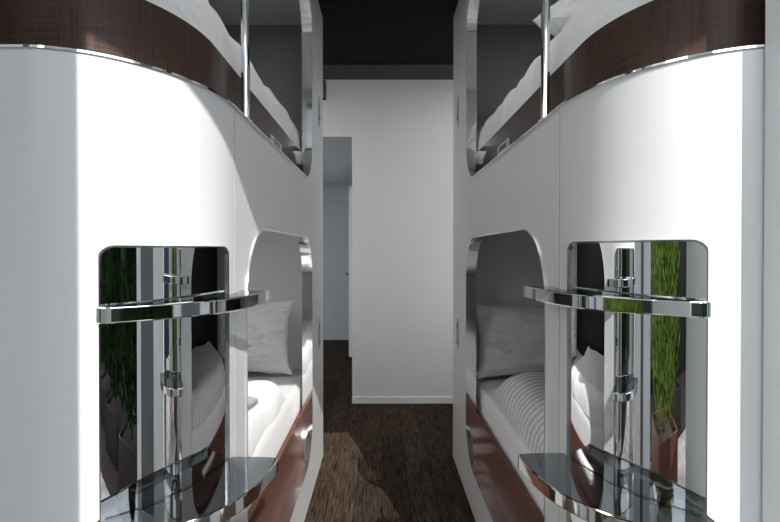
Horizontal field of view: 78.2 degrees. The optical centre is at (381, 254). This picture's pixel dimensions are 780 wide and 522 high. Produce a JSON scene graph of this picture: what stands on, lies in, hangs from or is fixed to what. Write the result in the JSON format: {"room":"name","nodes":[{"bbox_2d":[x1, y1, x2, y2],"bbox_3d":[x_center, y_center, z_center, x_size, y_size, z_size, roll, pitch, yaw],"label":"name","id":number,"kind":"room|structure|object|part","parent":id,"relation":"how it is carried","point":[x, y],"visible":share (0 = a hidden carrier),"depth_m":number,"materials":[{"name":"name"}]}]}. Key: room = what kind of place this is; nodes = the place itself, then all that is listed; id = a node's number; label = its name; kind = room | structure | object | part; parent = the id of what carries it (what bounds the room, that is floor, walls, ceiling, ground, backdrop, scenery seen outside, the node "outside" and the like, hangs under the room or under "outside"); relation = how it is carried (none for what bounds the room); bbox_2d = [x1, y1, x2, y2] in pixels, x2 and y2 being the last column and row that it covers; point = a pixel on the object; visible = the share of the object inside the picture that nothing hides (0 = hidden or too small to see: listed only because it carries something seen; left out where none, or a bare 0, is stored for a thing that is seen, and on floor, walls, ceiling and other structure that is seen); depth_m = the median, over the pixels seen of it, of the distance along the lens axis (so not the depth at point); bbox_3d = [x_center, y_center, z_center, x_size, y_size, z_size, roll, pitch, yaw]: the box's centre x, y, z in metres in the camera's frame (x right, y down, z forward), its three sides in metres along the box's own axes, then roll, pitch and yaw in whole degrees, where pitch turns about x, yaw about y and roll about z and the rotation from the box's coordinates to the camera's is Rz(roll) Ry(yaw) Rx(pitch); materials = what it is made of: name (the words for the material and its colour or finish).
{"room":"dormitory","nodes":[
{"label":"dormitory","id":0,"kind":"room"},
{"bbox_2d":[323,184,351,339],"bbox_3d":[-0.900,0.099,6.511,3.000,2.100,0.080,0,0,0],"label":"wall","id":1,"kind":"structure","parent":0,"point":[335,213],"depth_m":6.47,"materials":[{"name":"grey paint"}]},
{"bbox_2d":[323,188,348,200],"bbox_3d":[-1.300,-0.811,6.448,2.200,0.180,0.029,0,0,0],"label":"crown molding","id":2,"kind":"structure","parent":1,"relation":"attached to","point":[329,194],"depth_m":6.43,"materials":[{"name":"grey paint"}]},
{"bbox_2d":[323,139,351,183],"bbox_3d":[-0.900,-0.970,5.203,3.000,0.062,2.679,0,0,0],"label":"ceiling","id":3,"kind":"structure","parent":0,"point":[337,153],"depth_m":4.82,"materials":[{"name":"white"}]},
{"bbox_2d":[323,80,452,396],"bbox_3d":[0.050,-0.103,3.824,3.300,2.546,0.090,0,0,0],"label":"wall","id":4,"kind":"structure","parent":0,"point":[400,132],"depth_m":3.78,"materials":[{"name":"white paint"}]},
{"bbox_2d":[323,80,325,99],"bbox_3d":[-0.520,-1.290,3.764,0.160,0.150,0.012,0,0,0],"label":"air vent","id":5,"kind":"object","parent":4,"relation":"in","point":[324,98],"visible":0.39,"depth_m":3.76,"materials":[{"name":"black plastic"}]},
{"bbox_2d":[323,64,452,79],"bbox_3d":[0.035,-1.379,3.624,2.870,0.012,0.289,0,0,0],"label":"trim","id":6,"kind":"structure","parent":4,"relation":"attached to","point":[330,71],"depth_m":3.61,"materials":[{"name":"grey"}]},
{"bbox_2d":[352,397,452,402],"bbox_3d":[0.622,1.145,3.783,1.716,0.050,0.012,0,0,0],"label":"baseboard","id":7,"kind":"structure","parent":4,"relation":"attached to","point":[354,399],"depth_m":3.78,"materials":[{"name":"white paint"}]},
{"bbox_2d":[318,0,458,63],"bbox_3d":[0.050,-1.405,2.049,5.100,0.063,3.620,0,0,0],"label":"ceiling","id":8,"kind":"structure","parent":0,"point":[354,31],"depth_m":2.95,"materials":[{"name":"black paint"}]},
{"bbox_2d":[304,340,475,521],"bbox_3d":[0.050,1.202,3.584,5.100,0.060,6.650,0,0,0],"label":"floor","id":9,"kind":"structure","parent":0,"point":[381,462],"depth_m":2.75,"materials":[{"name":"brown wood"}]},
{"bbox_2d":[0,0,322,521],"bbox_3d":[-0.812,-0.091,1.781,1.165,2.555,2.045,0,0,0],"label":"bunk bed","id":10,"kind":"object","parent":9,"relation":"on","point":[150,200],"visible":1,"depth_m":0.88,"materials":[{"name":"white plastic"}]},
{"bbox_3d":[-0.542,-0.404,1.468,0.691,0.175,1.813,0,1,29],"label":"bed rail","id":11,"kind":"part","parent":10,"relation":"part of","materials":[{"name":"white plastic"}]},
{"bbox_3d":[-0.526,-0.788,1.401,0.721,0.885,1.822,0,1,30],"label":"chrome trim","id":12,"kind":"part","parent":10,"relation":"part of","materials":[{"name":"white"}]},
{"bbox_2d":[98,245,229,521],"bbox_3d":[-0.401,0.509,0.939,0.040,1.052,0.286,0,1,30],"label":"mirror","id":13,"kind":"object","parent":10,"relation":"attached to","point":[164,387],"depth_m":0.89,"materials":[{"name":"clear mirror"}]},
{"bbox_3d":[-0.870,-1.334,1.789,0.960,0.060,1.920,0,0,0],"label":"roof panel","id":14,"kind":"part","parent":10,"relation":"part of","materials":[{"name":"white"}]},
{"bbox_2d":[248,369,301,509],"bbox_3d":[-0.875,0.823,1.813,0.910,0.335,1.875,0,0,0],"label":"mattress","id":15,"kind":"object","parent":10,"relation":"on","point":[274,435],"visible":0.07,"depth_m":2.03,"materials":[{"name":"white fabric"}]},
{"bbox_2d":[248,380,285,458],"bbox_3d":[-0.850,0.594,1.599,0.850,0.123,1.140,0,0,0],"label":"duvet","id":16,"kind":"object","parent":15,"relation":"on","point":[266,399],"visible":0.07,"depth_m":1.85,"materials":[{"name":"white fabric"}]},
{"bbox_2d":[248,300,293,374],"bbox_3d":[-0.778,0.443,2.593,0.606,0.389,0.244,0,0,0],"label":"pillow","id":17,"kind":"object","parent":15,"relation":"on","point":[268,323],"visible":0.32,"depth_m":2.53,"materials":[{"name":"white fabric"}]},
{"bbox_3d":[-0.401,0.908,1.786,0.018,0.255,1.290,0,0,0],"label":"bed rail","id":18,"kind":"part","parent":10,"relation":"part of","materials":[{"name":"red laminate"}]},
{"bbox_3d":[-0.391,-0.409,1.776,0.004,0.034,0.170,0,0,0],"label":"number plate","id":19,"kind":"part","parent":10,"relation":"part of","materials":[{"name":"silver metal"}]},
{"bbox_3d":[-0.366,0.454,1.788,0.050,1.065,1.140,0,0,0],"label":"chrome trim","id":20,"kind":"part","parent":10,"relation":"part of","materials":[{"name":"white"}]},
{"bbox_3d":[-0.343,0.429,2.623,0.005,0.170,0.060,0,0,0],"label":"lock plate","id":21,"kind":"part","parent":10,"relation":"part of","materials":[{"name":"grey metal"}]},
{"bbox_3d":[-0.343,-0.780,2.613,0.005,0.170,0.060,0,0,0],"label":"lock plate","id":22,"kind":"part","parent":10,"relation":"part of","materials":[{"name":"grey metal"}]},
{"bbox_3d":[-0.875,-0.404,1.803,0.910,0.170,1.875,0,0,0],"label":"mattress","id":23,"kind":"object","parent":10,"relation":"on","visible":0},
{"bbox_2d":[146,0,301,151],"bbox_3d":[-0.835,-0.597,1.754,0.879,0.198,1.770,0,0,0],"label":"duvet","id":24,"kind":"object","parent":23,"relation":"on","point":[199,14],"visible":0.07,"depth_m":1.24,"materials":[{"name":"white fabric"}]},
{"bbox_2d":[346,186,351,356],"bbox_3d":[-0.371,0.188,5.728,0.073,1.905,0.748,0,0,0],"label":"door","id":25,"kind":"structure","parent":9,"relation":"on","point":[350,187],"depth_m":5.36,"materials":[{"name":"white paint"}]},
{"bbox_2d":[453,0,765,521],"bbox_3d":[0.882,-0.091,1.777,1.165,2.555,2.045,0,0,0],"label":"bunk bed","id":26,"kind":"object","parent":9,"relation":"on","point":[623,199],"visible":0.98,"depth_m":0.92,"materials":[{"name":"white plastic"}]},
{"bbox_3d":[0.412,0.429,2.619,0.005,0.170,0.060,0,0,0],"label":"lock plate","id":27,"kind":"part","parent":26,"relation":"part of","materials":[{"name":"grey metal"}]},
{"bbox_3d":[0.412,-0.780,2.609,0.005,0.170,0.060,0,0,0],"label":"lock plate","id":28,"kind":"part","parent":26,"relation":"part of","materials":[{"name":"grey metal"}]},
{"bbox_3d":[0.461,-0.409,1.827,0.004,0.034,0.170,0,0,0],"label":"number plate","id":29,"kind":"part","parent":26,"relation":"part of","materials":[{"name":"silver metal"}]},
{"bbox_3d":[0.436,0.454,1.784,0.050,1.065,1.140,0,0,0],"label":"chrome trim","id":30,"kind":"part","parent":26,"relation":"part of","materials":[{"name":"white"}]},
{"bbox_2d":[476,372,543,517],"bbox_3d":[0.945,0.831,1.809,0.910,0.320,1.875,0,0,0],"label":"mattress","id":31,"kind":"object","parent":26,"relation":"on","point":[500,422],"visible":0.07,"depth_m":1.94,"materials":[{"name":"white fabric"}]},
{"bbox_2d":[476,304,543,378],"bbox_3d":[0.805,0.459,2.591,0.624,0.388,0.243,0,0,0],"label":"pillow","id":32,"kind":"object","parent":31,"relation":"on","point":[511,337],"visible":0.55,"depth_m":2.52,"materials":[{"name":"white fabric"}]},
{"bbox_2d":[494,372,543,472],"bbox_3d":[0.921,0.595,1.645,0.848,0.151,1.320,0,0,0],"label":"duvet","id":33,"kind":"object","parent":31,"relation":"on","point":[522,394],"visible":0.08,"depth_m":1.89,"materials":[{"name":"white fabric"}]},
{"bbox_3d":[0.471,0.908,1.782,0.018,0.255,1.290,0,0,0],"label":"bed rail","id":34,"kind":"part","parent":26,"relation":"part of","materials":[{"name":"red laminate"}]},
{"bbox_3d":[0.940,-1.334,1.785,0.960,0.060,1.920,0,0,0],"label":"roof panel","id":35,"kind":"part","parent":26,"relation":"part of","materials":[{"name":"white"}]},
{"bbox_3d":[0.596,-0.788,1.397,0.721,0.885,1.822,0,1,-30],"label":"chrome trim","id":36,"kind":"part","parent":26,"relation":"part of","materials":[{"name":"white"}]},
{"bbox_3d":[0.612,-0.404,1.464,0.691,0.175,1.813,0,1,-29],"label":"bed rail","id":37,"kind":"part","parent":26,"relation":"part of","materials":[{"name":"white plastic"}]},
{"bbox_2d":[566,239,708,521],"bbox_3d":[0.471,0.504,0.935,0.040,1.062,0.286,0,1,-30],"label":"mirror","id":38,"kind":"object","parent":26,"relation":"attached to","point":[637,448],"depth_m":0.89,"materials":[{"name":"clear mirror"}]},
{"bbox_3d":[0.945,-0.404,1.799,0.910,0.170,1.875,0,0,0],"label":"mattress","id":39,"kind":"object","parent":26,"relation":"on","visible":0},
{"bbox_2d":[476,0,652,151],"bbox_3d":[0.904,-0.594,1.750,0.882,0.193,1.770,0,0,0],"label":"duvet","id":40,"kind":"object","parent":39,"relation":"on","point":[589,16],"visible":0.11,"depth_m":1.26,"materials":[{"name":"white fabric"}]},
{"bbox_2d":[532,0,584,36],"bbox_3d":[0.807,-0.822,1.655,0.502,0.232,0.369,0,0,7],"label":"pillow","id":41,"kind":"object","parent":40,"relation":"on","point":[561,11],"visible":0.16,"depth_m":1.56,"materials":[{"name":"white fabric"}]},
{"bbox_2d":[762,0,779,521],"bbox_3d":[0.714,-0.084,0.748,0.173,2.557,0.078,0,0,0],"label":"wall","id":42,"kind":"structure","parent":0,"point":[770,483],"depth_m":0.77,"materials":[{"name":"white paint"}]}
]}

